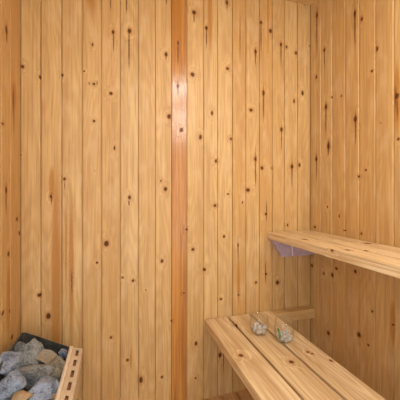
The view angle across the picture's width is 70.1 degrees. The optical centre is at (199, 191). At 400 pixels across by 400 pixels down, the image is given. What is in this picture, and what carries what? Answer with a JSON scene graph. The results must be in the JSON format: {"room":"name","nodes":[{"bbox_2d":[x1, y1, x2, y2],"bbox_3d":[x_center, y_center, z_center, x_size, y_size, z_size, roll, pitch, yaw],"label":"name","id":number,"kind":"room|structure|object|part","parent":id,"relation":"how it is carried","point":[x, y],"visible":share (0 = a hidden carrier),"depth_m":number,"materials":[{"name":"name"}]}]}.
{"room":"spa","nodes":[
{"label":"spa","id":0,"kind":"room"},
{"bbox_2d":[0,0,19,354],"bbox_3d":[-0.703,-0.009,0.811,0.050,2.359,1.131,0,0,-17],"label":"wall","id":1,"kind":"structure","parent":0,"point":[9,9],"depth_m":1.17,"materials":[{"name":"brown wood"}]},
{"bbox_2d":[20,0,309,399],"bbox_3d":[-0.080,-0.009,1.569,1.671,2.359,0.050,0,0,-17],"label":"wall","id":2,"kind":"structure","parent":0,"point":[163,143],"depth_m":1.50,"materials":[{"name":"brown wood"}]},
{"bbox_2d":[270,306,314,321],"bbox_3d":[0.555,0.734,1.709,0.283,0.060,0.047,0,0,-17],"label":"support rail","id":3,"kind":"object","parent":2,"relation":"attached to","point":[305,312],"visible":0.76,"depth_m":1.69,"materials":[{"name":"brown wood"}]},
{"bbox_2d":[200,389,253,399],"bbox_3d":[0.216,1.166,0.588,1.771,0.050,2.100,0,0,-17],"label":"floor","id":4,"kind":"structure","parent":0,"point":[245,394],"depth_m":1.59,"materials":[{"name":"brown wood"}]},
{"bbox_2d":[0,332,82,399],"bbox_3d":[-0.601,0.860,1.026,0.289,0.562,0.452,0,0,-17],"label":"heater","id":5,"kind":"object","parent":4,"relation":"on","point":[68,387],"depth_m":1.04,"materials":[{"name":"stone"}]},
{"bbox_3d":[-0.687,0.620,1.022,0.082,0.083,0.119,0,0,6],"label":"heater stone","id":6,"kind":"part","parent":5,"relation":"part of","materials":[{"name":"grey stone"}]},
{"bbox_3d":[-0.617,0.633,0.923,0.084,0.084,0.073,0,0,22],"label":"heater stone","id":7,"kind":"part","parent":5,"relation":"part of","materials":[{"name":"grey stone"}]},
{"bbox_3d":[-0.714,0.625,1.137,0.066,0.055,0.057,0,0,-11],"label":"heater stone","id":8,"kind":"part","parent":5,"relation":"part of","materials":[{"name":"grey stone"}]},
{"bbox_3d":[-0.577,0.661,0.914,0.071,0.043,0.053,0,0,3],"label":"heater stone","id":9,"kind":"part","parent":5,"relation":"part of","materials":[{"name":"brown stone"}]},
{"bbox_3d":[-0.679,0.647,1.146,0.096,0.093,0.125,0,0,-16],"label":"heater stone","id":10,"kind":"part","parent":5,"relation":"part of","materials":[{"name":"grey stone"}]},
{"bbox_3d":[-0.611,0.670,1.048,0.120,0.078,0.091,0,0,-6],"label":"heater stone","id":11,"kind":"part","parent":5,"relation":"part of","materials":[{"name":"grey stone"}]},
{"bbox_3d":[-0.543,0.695,0.975,0.087,0.093,0.111,0,0,12],"label":"heater stone","id":12,"kind":"part","parent":5,"relation":"part of","materials":[{"name":"grey stone"}]},
{"bbox_3d":[-0.619,0.665,1.150,0.075,0.061,0.073,0,0,8],"label":"heater stone","id":13,"kind":"part","parent":5,"relation":"part of","materials":[{"name":"brown stone"}]},
{"bbox_3d":[-0.561,0.704,1.118,0.077,0.087,0.112,0,0,-16],"label":"heater stone","id":14,"kind":"part","parent":5,"relation":"part of","materials":[{"name":"grey stone"}]},
{"bbox_3d":[-0.592,0.703,1.239,0.048,0.038,0.039,0,0,-3],"label":"heater stone","id":15,"kind":"part","parent":5,"relation":"part of","materials":[{"name":"grey stone"}]},
{"bbox_3d":[-0.491,0.867,1.059,0.060,0.346,0.451,0,0,-17],"label":"panel","id":16,"kind":"part","parent":5,"relation":"part of","materials":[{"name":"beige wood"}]},
{"bbox_3d":[-0.484,0.712,1.061,0.034,0.019,0.443,0,0,-17],"label":"plate","id":17,"kind":"part","parent":5,"relation":"part of","materials":[{"name":"beige wood"}]},
{"bbox_2d":[205,311,385,399],"bbox_3d":[0.500,0.921,0.697,0.403,0.439,1.946,0,0,-17],"label":"bench","id":18,"kind":"object","parent":4,"relation":"on","point":[269,368],"visible":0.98,"depth_m":1.17,"materials":[{"name":"brown wood"}]},
{"bbox_2d":[286,0,315,5],"bbox_3d":[0.216,-1.183,0.588,1.771,0.050,2.100,0,0,-17],"label":"ceiling","id":19,"kind":"structure","parent":0,"point":[305,2],"depth_m":1.73,"materials":[{"name":"brown wood"}]},
{"bbox_2d":[310,0,399,399],"bbox_3d":[1.004,-0.009,0.800,0.050,2.359,2.139,0,0,-17],"label":"wall","id":20,"kind":"structure","parent":0,"point":[355,44],"depth_m":1.44,"materials":[{"name":"brown wood"}]},
{"bbox_2d":[268,230,399,278],"bbox_3d":[0.824,0.309,0.796,0.296,0.145,1.948,0,0,-17],"label":"bench","id":21,"kind":"object","parent":20,"relation":"attached to","point":[385,259],"visible":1,"depth_m":1.26,"materials":[{"name":"brown wood"}]}
]}

